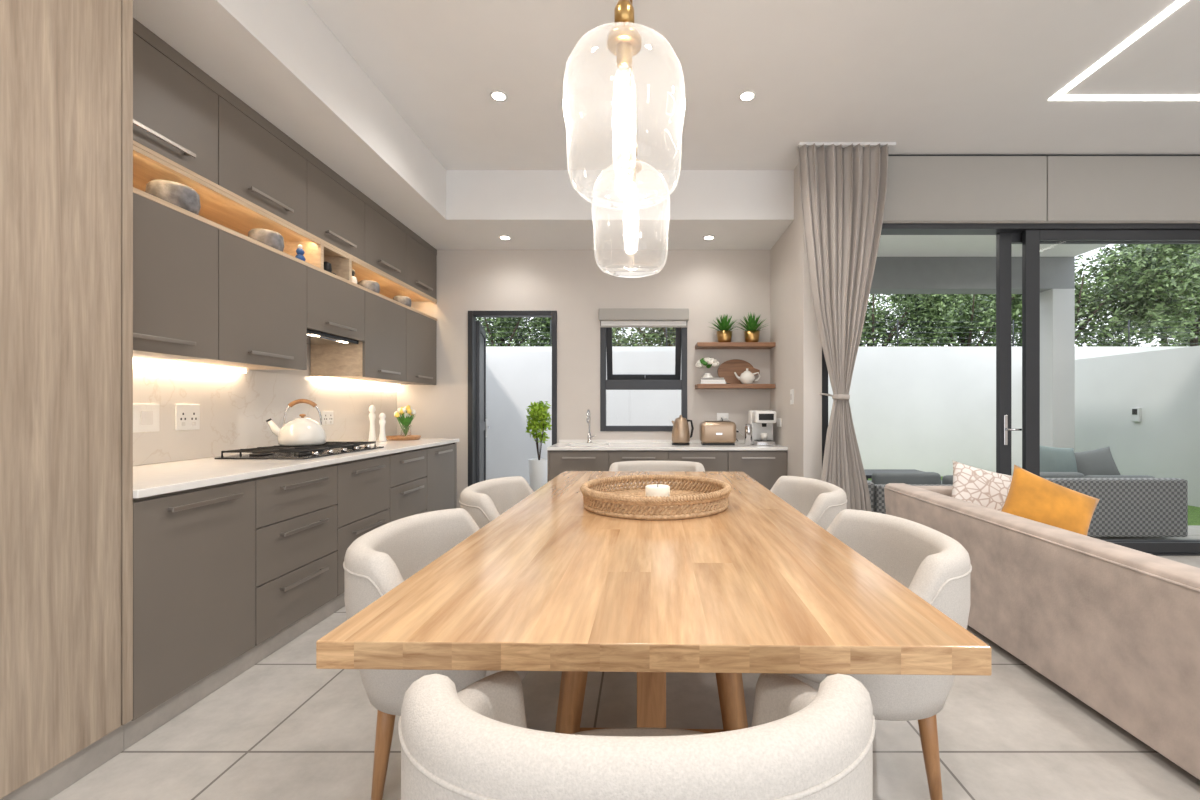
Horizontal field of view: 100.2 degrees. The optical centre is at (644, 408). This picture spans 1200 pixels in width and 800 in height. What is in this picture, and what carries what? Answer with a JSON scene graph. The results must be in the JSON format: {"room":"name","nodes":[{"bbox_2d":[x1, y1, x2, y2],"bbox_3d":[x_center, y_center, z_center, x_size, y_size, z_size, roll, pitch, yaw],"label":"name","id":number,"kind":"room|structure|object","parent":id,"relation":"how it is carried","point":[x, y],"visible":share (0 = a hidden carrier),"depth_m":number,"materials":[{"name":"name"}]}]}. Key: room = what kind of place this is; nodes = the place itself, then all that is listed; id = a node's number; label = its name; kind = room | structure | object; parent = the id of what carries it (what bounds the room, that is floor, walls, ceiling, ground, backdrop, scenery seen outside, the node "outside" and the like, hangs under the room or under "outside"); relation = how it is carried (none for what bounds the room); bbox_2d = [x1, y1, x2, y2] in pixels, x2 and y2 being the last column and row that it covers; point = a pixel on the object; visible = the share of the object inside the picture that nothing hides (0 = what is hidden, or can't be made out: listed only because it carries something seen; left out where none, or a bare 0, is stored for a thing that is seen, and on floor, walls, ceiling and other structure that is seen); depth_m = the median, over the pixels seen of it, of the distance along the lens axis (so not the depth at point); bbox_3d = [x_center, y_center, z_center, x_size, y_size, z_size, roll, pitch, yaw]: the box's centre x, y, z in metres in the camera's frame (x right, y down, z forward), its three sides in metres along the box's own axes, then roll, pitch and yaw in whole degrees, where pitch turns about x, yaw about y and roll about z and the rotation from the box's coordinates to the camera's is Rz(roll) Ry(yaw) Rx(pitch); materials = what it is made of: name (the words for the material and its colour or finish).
{"room":"dining room","nodes":[
{"label":"dining room","id":0,"kind":"room"},
{"bbox_2d":[250,344,312,376],"bbox_3d":[-2.670,-0.500,1.275,0.200,3.600,8.150,0,0,0],"label":"wall","id":1,"kind":"structure","parent":0,"point":[307,372],"depth_m":3.75,"materials":[{"name":"paint"}]},
{"bbox_2d":[133,364,396,465],"bbox_3d":[-2.563,0.018,3.454,0.012,0.533,3.389,0,0,0],"label":"backsplash","id":2,"kind":"structure","parent":1,"relation":"attached to","point":[235,408],"depth_m":3.15,"materials":[{"name":"stone"}]},
{"bbox_2d":[133,403,159,432],"bbox_3d":[-2.550,0.045,2.555,0.014,0.145,0.140,0,0,0],"label":"wall switch","id":3,"kind":"object","parent":2,"relation":"attached to","point":[146,417],"visible":0.85,"depth_m":2.55,"materials":[{"name":"white plastic"}]},
{"bbox_2d":[175,404,199,430],"bbox_3d":[-2.550,0.045,2.790,0.014,0.145,0.145,0,0,0],"label":"wall socket","id":4,"kind":"object","parent":2,"relation":"attached to","point":[187,416],"visible":1,"depth_m":2.78,"materials":[{"name":"white plastic"}]},
{"bbox_2d":[133,18,436,384],"bbox_3d":[-2.337,-0.942,3.451,0.465,1.392,3.388,0,0,0],"label":"upper cabinet","id":5,"kind":"object","parent":1,"relation":"attached to","point":[204,294],"visible":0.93,"depth_m":2.71,"materials":[{"name":"grey laminate"}]},
{"bbox_2d":[133,359,245,372],"bbox_3d":[-2.422,-0.235,2.677,0.253,0.021,0.809,0,0,0],"label":"led light","id":6,"kind":"object","parent":5,"relation":"attached to","point":[169,364],"depth_m":2.73,"materials":[{"name":"beige plastic"}]},
{"bbox_2d":[133,140,436,320],"bbox_3d":[-2.353,-1.015,3.453,0.429,0.218,3.385,0,0,0],"label":"display niche","id":7,"kind":"object","parent":5,"relation":"on","point":[221,208],"visible":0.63,"depth_m":2.91,"materials":[{"name":"brown wood"}]},
{"bbox_2d":[145,179,200,214],"bbox_3d":[-2.235,-0.991,2.370,0.193,0.124,0.193,0,0,0],"label":"stone bowl","id":8,"kind":"object","parent":7,"relation":"on","point":[183,196],"visible":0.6,"depth_m":2.31,"materials":[{"name":"grey stone"}]},
{"bbox_2d":[248,228,283,251],"bbox_3d":[-2.235,-0.985,2.950,0.175,0.112,0.175,0,0,0],"label":"stone bowl","id":9,"kind":"object","parent":7,"relation":"on","point":[271,238],"visible":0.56,"depth_m":2.89,"materials":[{"name":"grey stone"}]},
{"bbox_2d":[307,329,358,343],"bbox_3d":[-2.360,-0.500,3.495,0.380,0.032,0.590,0,0,0],"label":"range hood","id":10,"kind":"object","parent":5,"relation":"attached to","point":[313,337],"visible":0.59,"depth_m":3.53,"materials":[{"name":"metal"}]},
{"bbox_2d":[313,377,399,386],"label":"led light","id":11,"kind":"object","parent":5,"relation":"attached to","point":[314,378],"depth_m":4.29,"materials":[{"name":"beige plastic"}]},
{"bbox_2d":[133,0,793,249],"bbox_3d":[-0.640,-1.855,1.275,3.860,0.429,7.750,0,0,0],"label":"ceiling","id":12,"kind":"structure","parent":0,"point":[279,58],"depth_m":4.07,"materials":[{"name":"white paint"}]},
{"bbox_2d":[563,0,684,208],"bbox_3d":[-0.062,-1.355,1.500,0.364,1.427,0.364,0,0,0],"label":"pendant light","id":13,"kind":"object","parent":12,"relation":"hanging from","point":[624,41],"visible":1,"depth_m":1.48,"materials":[{"name":"clear glass"}]},
{"bbox_2d":[616,20,631,70],"bbox_3d":[-0.062,-1.110,1.500,0.048,0.170,0.048,0,0,0],"label":"socket","id":14,"kind":"object","parent":13,"relation":"attached to","point":[623,44],"depth_m":1.48,"materials":[{"name":"gold metal"}]},
{"bbox_2d":[592,0,669,277],"bbox_3d":[-0.065,-1.352,2.320,0.364,1.434,0.364,0,0,0],"label":"pendant light","id":15,"kind":"object","parent":12,"relation":"hanging from","point":[628,170],"visible":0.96,"depth_m":2.31,"materials":[{"name":"clear glass"}]},
{"bbox_2d":[626,154,635,183],"bbox_3d":[-0.065,-1.135,2.320,0.048,0.170,0.048,0,0,0],"label":"socket","id":16,"kind":"object","parent":15,"relation":"attached to","point":[629,169],"depth_m":2.30,"materials":[{"name":"metal"}]},
{"bbox_2d":[798,142,895,511],"bbox_3d":[1.572,-0.442,3.953,0.756,3.254,0.218,0,0,0],"label":"curtain","id":17,"kind":"object","parent":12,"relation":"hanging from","point":[843,185],"visible":0.86,"depth_m":3.89,"materials":[{"name":"beige fabric"}]},
{"bbox_2d":[888,155,1199,155],"bbox_3d":[3.760,-2.059,4.067,4.860,0.019,0.004,0,0,0],"label":"shadow gap","id":18,"kind":"object","parent":12,"relation":"attached to","point":[888,155],"visible":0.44,"depth_m":4.07,"materials":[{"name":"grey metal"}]},
{"bbox_2d":[1049,0,1199,99],"bbox_3d":[3.950,-2.067,2.272,2.500,0.005,2.145,0,0,0],"label":"strip light","id":19,"kind":"object","parent":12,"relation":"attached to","point":[1176,5],"visible":1,"depth_m":3.13,"materials":[{"name":"white plastic"}]},
{"bbox_2d":[397,250,769,507],"bbox_3d":[-0.540,-0.500,5.250,4.060,3.600,0.200,0,0,0],"label":"wall","id":20,"kind":"structure","parent":0,"point":[711,284],"depth_m":5.15,"materials":[{"name":"paint"}]},
{"bbox_2d":[468,311,475,486],"bbox_3d":[-1.794,0.096,5.185,0.050,2.209,0.110,0,0,0],"label":"door frame","id":21,"kind":"structure","parent":20,"relation":"attached to","point":[471,319],"depth_m":5.13,"materials":[{"name":"grey metal"}]},
{"bbox_2d":[473,311,551,482],"bbox_3d":[-1.606,0.086,5.410,1.366,2.189,0.639,0,0,38],"label":"door","id":22,"kind":"structure","parent":20,"relation":"in","point":[475,313],"depth_m":5.26,"materials":[{"name":"grey metal"}]},
{"bbox_2d":[552,311,556,444],"bbox_3d":[-0.932,0.096,5.185,0.050,2.209,0.110,0,0,0],"label":"door frame","id":23,"kind":"structure","parent":20,"relation":"attached to","point":[554,313],"depth_m":5.13,"materials":[{"name":"grey metal"}]},
{"bbox_2d":[606,426,672,430],"bbox_3d":[-0.013,0.202,5.183,0.783,0.055,0.095,0,0,0],"label":"sill","id":24,"kind":"structure","parent":20,"relation":"attached to","point":[608,428],"depth_m":5.14,"materials":[{"name":"grey metal"}]},
{"bbox_2d":[600,321,686,430],"bbox_3d":[-0.013,-0.390,5.287,0.893,1.238,0.304,0,0,0],"label":"window","id":25,"kind":"structure","parent":20,"relation":"in","point":[602,330],"depth_m":5.14,"materials":[{"name":"grey metal"}]},
{"bbox_2d":[599,308,688,327],"bbox_3d":[-0.013,-0.927,5.104,0.915,0.185,0.088,0,0,0],"label":"roller blind","id":26,"kind":"object","parent":25,"relation":"attached to","point":[609,317],"visible":1,"depth_m":5.06,"materials":[{"name":"fabric"}]},
{"bbox_2d":[606,380,681,389],"bbox_3d":[-0.013,-0.250,5.180,0.783,0.100,0.080,0,0,0],"label":"transom","id":27,"kind":"object","parent":25,"relation":"attached to","point":[610,384],"visible":1,"depth_m":5.14,"materials":[{"name":"grey metal"}]},
{"bbox_2d":[695,342,775,348],"bbox_3d":[0.900,-0.636,5.035,0.770,0.042,0.229,0,0,0],"label":"floating shelf","id":28,"kind":"object","parent":20,"relation":"attached to","point":[699,345],"visible":1,"depth_m":4.92,"materials":[{"name":"brown wood"}]},
{"bbox_2d":[709,315,737,341],"bbox_3d":[0.801,-0.815,4.988,0.382,0.314,0.313,0,0,0],"label":"aloe","id":29,"kind":"object","parent":28,"relation":"on","point":[724,335],"visible":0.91,"depth_m":4.97,"materials":[{"name":"gold metal"}]},
{"bbox_2d":[717,330,732,341],"bbox_3d":[0.800,-0.718,5.030,0.160,0.120,0.159,0,0,0],"label":"pot","id":30,"kind":"object","parent":29,"relation":"attached to","point":[722,335],"depth_m":4.97,"materials":[{"name":"gold metal"}]},
{"bbox_2d":[744,330,759,341],"bbox_3d":[1.075,-0.718,5.030,0.160,0.120,0.159,0,0,0],"label":"pot","id":31,"kind":"object","parent":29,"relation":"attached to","point":[750,335],"depth_m":4.97,"materials":[{"name":"gold metal"}]},
{"bbox_2d":[735,312,767,341],"bbox_3d":[1.066,-0.821,4.981,0.401,0.326,0.325,0,0,0],"label":"aloe","id":32,"kind":"object","parent":28,"relation":"on","point":[751,335],"visible":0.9,"depth_m":4.97,"materials":[{"name":"green plant"}]},
{"bbox_2d":[695,384,775,388],"bbox_3d":[0.900,-0.226,5.035,0.770,0.042,0.229,0,0,0],"label":"floating shelf","id":33,"kind":"object","parent":20,"relation":"attached to","point":[697,386],"visible":1,"depth_m":4.92,"materials":[{"name":"brown wood"}]},
{"bbox_2d":[695,358,718,377],"bbox_3d":[0.625,-0.382,5.024,0.243,0.269,0.193,0,0,0],"label":"flower vase","id":34,"kind":"object","parent":33,"relation":"on","point":[703,362],"visible":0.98,"depth_m":4.97,"materials":[{"name":"white ceramic"}]},
{"bbox_2d":[717,359,759,383],"bbox_3d":[0.955,-0.379,5.105,0.430,0.260,0.059,0,0,0],"label":"serving board","id":35,"kind":"object","parent":33,"relation":"on","point":[726,370],"visible":0.7,"depth_m":5.10,"materials":[{"name":"brown wood"}]},
{"bbox_2d":[734,368,759,383],"bbox_3d":[1.020,-0.328,4.990,0.224,0.160,0.156,0,0,34],"label":"teapot","id":36,"kind":"object","parent":33,"relation":"on","point":[746,377],"visible":0.94,"depth_m":4.95,"materials":[{"name":"white ceramic"}]},
{"bbox_2d":[486,352,680,483],"bbox_3d":[-0.680,0.190,8.100,3.960,2.220,0.200,0,0,0],"label":"wall","id":37,"kind":"structure","parent":0,"point":[514,380],"depth_m":8.00,"materials":[{"name":"white paint"}]},
{"bbox_2d":[49,526,1199,799],"bbox_3d":[1.815,1.250,1.275,8.770,0.100,7.750,0,0,0],"label":"floor","id":38,"kind":"structure","parent":0,"point":[286,727],"depth_m":1.80,"materials":[{"name":"tile"}]},
{"bbox_2d":[0,0,132,799],"bbox_3d":[-2.183,-0.220,0.378,0.771,2.837,2.756,0,0,0],"label":"tall cabinet","id":39,"kind":"object","parent":38,"relation":"on","point":[66,66],"visible":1,"depth_m":1.56,"materials":[{"name":"wood"}]},
{"bbox_2d":[124,442,456,749],"bbox_3d":[-2.166,0.757,3.268,0.804,0.883,3.023,0,0,0],"label":"base cabinet","id":40,"kind":"object","parent":38,"relation":"on","point":[226,575],"visible":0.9,"depth_m":2.25,"materials":[{"name":"laminate"}]},
{"bbox_2d":[133,439,458,497],"bbox_3d":[-2.175,0.300,3.279,0.787,0.030,3.043,0,0,0],"label":"countertop","id":41,"kind":"structure","parent":40,"relation":"on","point":[154,479],"depth_m":2.44,"materials":[{"name":"white stone"}]},
{"bbox_2d":[214,442,383,458],"bbox_3d":[-2.175,0.261,3.250,0.510,0.047,0.860,0,0,0],"label":"gas hob","id":42,"kind":"object","parent":41,"relation":"in","point":[329,448],"visible":0.92,"depth_m":3.02,"materials":[{"name":"metal"}]},
{"bbox_2d":[266,399,325,445],"bbox_3d":[-2.286,0.085,3.318,0.268,0.304,0.294,0,0,27],"label":"kettle","id":43,"kind":"object","parent":42,"relation":"on","point":[302,431],"visible":1,"depth_m":3.25,"materials":[{"name":"white ceramic"}]},
{"bbox_2d":[368,405,375,441],"bbox_3d":[-2.400,0.124,4.400,0.060,0.320,0.060,0,0,0],"label":"pepper mill","id":44,"kind":"object","parent":41,"relation":"on","point":[372,436],"visible":0.99,"depth_m":4.38,"materials":[{"name":"white plastic"}]},
{"bbox_2d":[386,435,420,440],"bbox_3d":[-2.240,0.267,4.640,0.300,0.034,0.300,0,0,0],"label":"serving tray","id":45,"kind":"object","parent":41,"relation":"on","point":[395,437],"visible":0.96,"depth_m":4.55,"materials":[{"name":"brown wood"}]},
{"bbox_2d":[394,405,415,436],"bbox_3d":[-2.240,0.118,4.656,0.198,0.307,0.188,0,0,0],"label":"tulip vase","id":46,"kind":"object","parent":45,"relation":"on","point":[405,419],"visible":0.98,"depth_m":4.63,"materials":[{"name":"clear glass"}]},
{"bbox_2d":[343,508,528,799],"bbox_3d":[-0.660,0.805,1.740,0.598,0.792,0.758,0,0,0],"label":"dining chair","id":47,"kind":"object","parent":38,"relation":"on","point":[384,557],"visible":0.41,"depth_m":1.51,"materials":[{"name":"beige fabric"}]},
{"bbox_2d":[459,476,533,528],"bbox_3d":[-0.670,0.805,2.720,0.598,0.792,0.758,0,0,2],"label":"dining chair","id":48,"kind":"object","parent":38,"relation":"on","point":[486,500],"visible":0.26,"depth_m":2.82,"materials":[{"name":"beige fabric"}]},
{"bbox_2d":[398,671,874,799],"bbox_3d":[-0.012,0.805,0.865,0.758,0.792,0.598,0,0,0],"label":"dining chair","id":49,"kind":"object","parent":38,"relation":"on","point":[802,742],"visible":0.99,"depth_m":0.62,"materials":[{"name":"beige fabric"}]},
{"bbox_2d":[572,727,706,735],"bbox_3d":[-0.012,0.772,0.910,0.560,0.106,0.500,0,0,0],"label":"seat cushion","id":50,"kind":"object","parent":49,"relation":"on","point":[638,731],"depth_m":1.12,"materials":[{"name":"beige fabric"}]},
{"bbox_2d":[316,471,991,733],"bbox_3d":[0.034,0.826,2.275,1.290,0.756,2.644,0,0,1],"label":"dining table","id":51,"kind":"object","parent":38,"relation":"on","point":[551,582],"visible":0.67,"depth_m":1.16,"materials":[{"name":"brown wood"}]},
{"bbox_2d":[580,474,731,519],"bbox_3d":[0.050,0.398,2.340,0.702,0.100,0.702,0,0,2],"label":"rattan tray","id":52,"kind":"object","parent":51,"relation":"on","point":[686,501],"visible":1,"depth_m":2.12,"materials":[{"name":"brown wicker"}]},
{"bbox_2d":[645,484,669,496],"bbox_3d":[0.060,0.391,2.360,0.116,0.076,0.116,0,0,0],"label":"candle","id":53,"kind":"object","parent":52,"relation":"on","point":[651,490],"visible":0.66,"depth_m":2.32,"materials":[{"name":"wax"}]},
{"bbox_2d":[609,461,704,470],"bbox_3d":[0.090,0.805,3.705,0.758,0.792,0.598,0,0,0],"label":"dining chair","id":54,"kind":"object","parent":38,"relation":"on","point":[625,465],"visible":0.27,"depth_m":3.90,"materials":[{"name":"beige fabric"}]},
{"bbox_2d":[547,450,786,489],"bbox_3d":[0.203,0.786,4.816,2.170,0.825,0.665,0,0,0],"label":"base cabinet","id":55,"kind":"object","parent":38,"relation":"on","point":[765,467],"visible":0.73,"depth_m":4.52,"materials":[{"name":"laminate"}]},
{"bbox_2d":[547,440,787,449],"bbox_3d":[0.202,0.344,4.825,2.172,0.058,0.647,0,0,0],"label":"countertop","id":56,"kind":"structure","parent":55,"relation":"on","point":[563,444],"depth_m":4.60,"materials":[{"name":"white stone"}]},
{"bbox_2d":[671,415,693,444],"bbox_3d":[0.349,0.201,4.816,0.187,0.288,0.176,0,0,40],"label":"electric kettle","id":57,"kind":"object","parent":56,"relation":"on","point":[681,435],"visible":0.99,"depth_m":4.76,"materials":[{"name":"brown metal"}]},
{"bbox_2d":[699,421,738,444],"bbox_3d":[0.715,0.231,4.817,0.370,0.228,0.205,0,0,0],"label":"toaster","id":58,"kind":"object","parent":56,"relation":"on","point":[710,432],"visible":1,"depth_m":4.72,"materials":[{"name":"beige metal"}]},
{"bbox_2d":[748,410,775,445],"bbox_3d":[1.140,0.179,4.862,0.220,0.330,0.336,0,0,0],"label":"coffee machine","id":59,"kind":"object","parent":56,"relation":"on","point":[762,421],"visible":0.94,"depth_m":4.77,"materials":[{"name":"white plastic"}]},
{"bbox_2d":[770,476,846,529],"bbox_3d":[0.760,0.805,2.740,0.598,0.792,0.758,0,0,-2],"label":"dining chair","id":60,"kind":"object","parent":38,"relation":"on","point":[820,501],"visible":0.27,"depth_m":2.83,"materials":[{"name":"beige fabric"}]},
{"bbox_2d":[784,509,971,799],"bbox_3d":[0.721,0.805,1.720,0.598,0.792,0.758,0,0,0],"label":"dining chair","id":61,"kind":"object","parent":38,"relation":"on","point":[930,563],"visible":0.41,"depth_m":1.47,"materials":[{"name":"beige fabric"}]},
{"bbox_2d":[798,674,826,683],"bbox_3d":[0.676,0.772,1.720,0.500,0.106,0.560,0,0,0],"label":"seat cushion","id":62,"kind":"object","parent":61,"relation":"on","point":[806,678],"depth_m":1.50,"materials":[{"name":"beige fabric"}]},
{"bbox_2d":[867,472,1187,536],"bbox_3d":[3.475,0.885,5.025,2.950,0.570,0.950,0,0,0],"label":"outdoor sofa","id":63,"kind":"object","parent":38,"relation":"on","point":[1128,505],"visible":0.32,"depth_m":4.55,"materials":[{"name":"grey wicker"}]},
{"bbox_2d":[1040,445,1077,471],"bbox_3d":[4.050,0.560,4.940,0.537,0.438,0.178,0,0,-8],"label":"cushion","id":64,"kind":"object","parent":63,"relation":"on","point":[1052,459],"visible":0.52,"depth_m":4.88,"materials":[{"name":"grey fabric"}]},
{"bbox_2d":[1074,447,1120,475],"bbox_3d":[4.450,0.580,4.970,0.491,0.414,0.177,0,0,7],"label":"cushion","id":65,"kind":"object","parent":63,"relation":"on","point":[1100,461],"visible":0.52,"depth_m":4.92,"materials":[{"name":"grey fabric"}]},
{"bbox_2d":[884,483,1199,779],"bbox_3d":[2.191,0.864,2.290,0.979,0.672,2.580,0,0,0],"label":"sofa","id":66,"kind":"object","parent":38,"relation":"on","point":[1116,627],"visible":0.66,"depth_m":1.94,"materials":[{"name":"beige fabric"}]},
{"bbox_2d":[951,461,1012,510],"bbox_3d":[2.190,0.560,3.220,0.500,0.438,0.196,0,0,8],"label":"patterned throw pillow","id":67,"kind":"object","parent":66,"relation":"on","point":[989,489],"visible":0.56,"depth_m":3.19,"materials":[{"name":"white fabric"}]},
{"bbox_2d":[1001,465,1099,535],"bbox_3d":[2.240,0.560,2.780,0.533,0.479,0.196,0,0,19],"label":"throw pillow","id":68,"kind":"object","parent":66,"relation":"on","point":[1031,496],"visible":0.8,"depth_m":2.74,"materials":[{"name":"fabric"}]},
{"bbox_2d":[1149,553,1199,555],"bbox_3d":[3.420,1.192,4.165,3.840,0.015,0.150,0,0,0],"label":"track","id":69,"kind":"object","parent":38,"relation":"on","point":[1156,554],"visible":0.02,"depth_m":4.09,"materials":[{"name":"grey metal"}]},
{"bbox_2d":[996,233,1010,474],"bbox_3d":[3.010,-0.145,4.189,0.100,2.658,0.057,0,0,0],"label":"stile","id":70,"kind":"object","parent":69,"relation":"on","point":[1003,240],"depth_m":4.17,"materials":[{"name":"grey metal"}]},
{"bbox_2d":[1022,230,1039,476],"bbox_3d":[3.188,-0.145,4.130,0.115,2.658,0.044,0,0,0],"label":"stile","id":71,"kind":"object","parent":69,"relation":"on","point":[1030,239],"visible":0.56,"depth_m":4.11,"materials":[{"name":"grey metal"}]},
{"bbox_2d":[1011,230,1199,243],"bbox_3d":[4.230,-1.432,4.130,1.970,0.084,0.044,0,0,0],"label":"rail","id":72,"kind":"object","parent":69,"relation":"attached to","point":[1045,235],"visible":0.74,"depth_m":4.11,"materials":[{"name":"grey metal"}]},
{"bbox_2d":[1110,542,1199,552],"bbox_3d":[4.230,1.142,4.130,1.970,0.084,0.044,0,0,0],"label":"rail","id":73,"kind":"object","parent":69,"relation":"on","point":[1147,547],"visible":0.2,"depth_m":4.11,"materials":[{"name":"grey metal"}]},
{"bbox_2d":[305,0,1199,169],"bbox_3d":[1.815,-2.145,1.275,8.770,0.150,7.750,0,0,0],"label":"ceiling","id":74,"kind":"structure","parent":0,"point":[925,77],"depth_m":3.12,"materials":[{"name":"paint"}]},
{"bbox_2d":[770,167,795,475],"bbox_3d":[1.390,-0.500,4.710,0.200,3.600,0.880,0,0,0],"label":"wall","id":75,"kind":"structure","parent":0,"point":[783,252],"depth_m":4.62,"materials":[{"name":"paint"}]},
{"bbox_2d":[822,348,827,465],"bbox_3d":[1.470,-0.160,4.165,0.059,2.719,0.150,0,0,0],"label":"door frame","id":76,"kind":"structure","parent":75,"relation":"attached to","point":[824,366],"depth_m":4.09,"materials":[{"name":"grey metal"}]},
{"bbox_2d":[877,235,1108,256],"bbox_3d":[3.400,-2.025,5.511,4.200,0.150,2.479,0,0,0],"label":"ceiling","id":77,"kind":"structure","parent":0,"point":[889,245],"depth_m":6.04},
{"bbox_2d":[870,257,1074,293],"bbox_3d":[3.500,-1.744,6.550,4.000,0.409,0.300,0,0,0],"label":"beam","id":78,"kind":"structure","parent":77,"relation":"attached to","point":[892,275],"depth_m":6.40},
{"bbox_2d":[796,163,1199,479],"bbox_3d":[3.845,-0.500,4.170,5.110,3.600,0.200,0,0,0],"label":"wall","id":79,"kind":"structure","parent":0,"point":[808,342],"depth_m":4.07,"materials":[{"name":"paint"}]},
{"bbox_2d":[883,156,1046,220],"bbox_3d":[2.292,-1.788,4.059,1.925,0.525,0.019,0,0,0],"label":"panel","id":80,"kind":"object","parent":79,"relation":"attached to","point":[919,188],"visible":0.56,"depth_m":4.05,"materials":[{"name":"paint"}]},
{"bbox_2d":[881,223,1199,234],"bbox_3d":[3.420,-1.497,4.165,3.840,0.044,0.150,0,0,0],"label":"track","id":81,"kind":"object","parent":79,"relation":"in","point":[887,228],"depth_m":4.09,"materials":[{"name":"grey metal"}]},
{"bbox_2d":[1047,156,1199,220],"bbox_3d":[4.728,-1.788,4.059,2.925,0.525,0.019,0,0,0],"label":"panel","id":82,"kind":"object","parent":79,"relation":"attached to","point":[1079,188],"visible":1,"depth_m":4.05,"materials":[{"name":"paint"}]},
{"bbox_3d":[-0.955,1.252,6.775,4.490,0.097,2.850,0,0,0],"label":"floor","id":83,"kind":"structure","parent":0,"visible":0},
{"bbox_2d":[480,431,483,481],"bbox_3d":[-1.857,0.625,5.660,0.020,0.750,0.640,0,0,-13],"label":"panel","id":84,"kind":"object","parent":83,"relation":"attached to","point":[482,432],"visible":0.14,"depth_m":5.74,"materials":[{"name":"grey metal"}]},
{"bbox_2d":[526,401,551,490],"bbox_3d":[-1.266,0.549,6.025,0.330,1.305,0.358,0,0,-23],"label":"potted shrub","id":85,"kind":"object","parent":83,"relation":"on","point":[538,413],"visible":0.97,"depth_m":5.95,"materials":[{"name":"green plant"}]},
{"bbox_2d":[528,458,546,490],"bbox_3d":[-1.270,0.902,6.000,0.260,0.600,0.259,0,0,0],"label":"pot","id":86,"kind":"object","parent":85,"relation":"attached to","point":[537,466],"depth_m":5.90,"materials":[{"name":"white ceramic"}]},
{"bbox_3d":[3.400,1.251,5.635,3.800,0.098,2.730,0,0,0],"label":"floor","id":87,"kind":"structure","parent":0,"visible":0},
{"bbox_2d":[864,469,923,479],"bbox_3d":[2.950,0.981,6.025,0.900,0.441,0.550,0,0,0],"label":"coffee table","id":88,"kind":"object","parent":87,"relation":"on","point":[868,472],"visible":0.15,"depth_m":6.18,"materials":[{"name":"grey metal"}]},
{"label":"outside","id":89,"kind":"structure","parent":0,"visible":0},
{"bbox_2d":[868,476,1199,525],"bbox_3d":[3.000,1.280,17.140,34.000,0.080,25.720,0,0,0],"label":"lawn","id":90,"kind":"structure","parent":89,"point":[1193,512],"depth_m":5.82,"materials":[{"name":"green plant"}]},
{"bbox_2d":[476,317,551,346],"bbox_3d":[-3.341,-1.002,11.817,3.801,4.526,2.118,0,0,0],"label":"tree","id":91,"kind":"object","parent":90,"relation":"on","point":[508,324],"visible":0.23,"depth_m":11.58,"materials":[{"name":"green plant"}]},
{"bbox_2d":[515,317,635,346],"bbox_3d":[-1.362,-1.100,12.222,3.694,4.722,2.311,0,0,3],"label":"tree","id":92,"kind":"object","parent":90,"relation":"on","point":[538,327],"visible":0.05,"depth_m":11.67,"materials":[{"name":"green plant"}]},
{"bbox_2d":[612,328,675,346],"bbox_3d":[0.660,-0.952,11.814,3.796,4.426,2.111,0,0,3],"label":"tree","id":93,"kind":"object","parent":90,"relation":"on","point":[645,337],"visible":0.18,"depth_m":11.39,"materials":[{"name":"green plant"}]},
{"bbox_2d":[486,347,1182,475],"bbox_3d":[4.000,0.075,9.300,16.000,2.450,0.200,0,0,0],"label":"wall","id":94,"kind":"structure","parent":90,"relation":"on","point":[926,409],"depth_m":9.20,"materials":[{"name":"white paint"}]},
{"bbox_2d":[486,320,1199,346],"bbox_3d":[3.600,-1.400,9.300,15.200,0.520,0.024,0,0,0],"label":"fence","id":95,"kind":"object","parent":94,"relation":"on","point":[550,332],"visible":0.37,"depth_m":9.30,"materials":[{"name":"grey metal"}]},
{"bbox_2d":[859,294,972,346],"bbox_3d":[5.463,-1.088,12.011,3.986,4.699,2.216,0,0,6],"label":"tree","id":96,"kind":"object","parent":90,"relation":"on","point":[872,316],"visible":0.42,"depth_m":11.56,"materials":[{"name":"green plant"}]},
{"bbox_2d":[893,294,1021,346],"bbox_3d":[7.840,-1.228,12.228,4.064,4.978,2.542,0,0,-3],"label":"tree","id":97,"kind":"object","parent":90,"relation":"on","point":[980,312],"visible":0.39,"depth_m":11.74,"materials":[{"name":"green plant"}]},
{"bbox_2d":[892,256,1080,346],"bbox_3d":[9.679,-1.921,14.808,4.935,6.365,2.744,0,0,10],"label":"tree","id":98,"kind":"object","parent":90,"relation":"on","point":[971,295],"visible":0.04,"depth_m":14.62,"materials":[{"name":"green plant"}]},
{"bbox_2d":[1040,289,1074,451],"bbox_3d":[5.360,-0.144,6.550,0.280,2.789,0.300,0,0,0],"label":"column","id":99,"kind":"structure","parent":90,"relation":"on","point":[1057,306],"depth_m":6.40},
{"bbox_2d":[986,244,1199,346],"bbox_3d":[10.373,-1.448,12.210,4.556,5.418,2.533,0,0,8],"label":"tree","id":100,"kind":"object","parent":90,"relation":"on","point":[1114,282],"visible":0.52,"depth_m":11.64,"materials":[{"name":"green plant"}]},
{"bbox_2d":[1075,346,1199,506],"bbox_3d":[7.100,0.250,6.195,0.200,2.100,5.990,0,0,0],"label":"wall","id":101,"kind":"structure","parent":90,"relation":"on","point":[1165,384],"depth_m":6.99,"materials":[{"name":"white paint"}]},
{"bbox_2d":[1081,244,1199,346],"bbox_3d":[15.651,-2.340,15.041,5.541,7.203,3.466,0,0,-6],"label":"tree","id":102,"kind":"object","parent":90,"relation":"on","point":[1121,245],"visible":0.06,"depth_m":14.68,"materials":[{"name":"green plant"}]},
{"bbox_2d":[1083,244,1199,346],"bbox_3d":[13.278,-1.679,12.047,4.614,5.880,3.213,0,0,0],"label":"tree","id":103,"kind":"object","parent":90,"relation":"on","point":[1188,305],"visible":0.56,"depth_m":11.24,"materials":[{"name":"green plant"}]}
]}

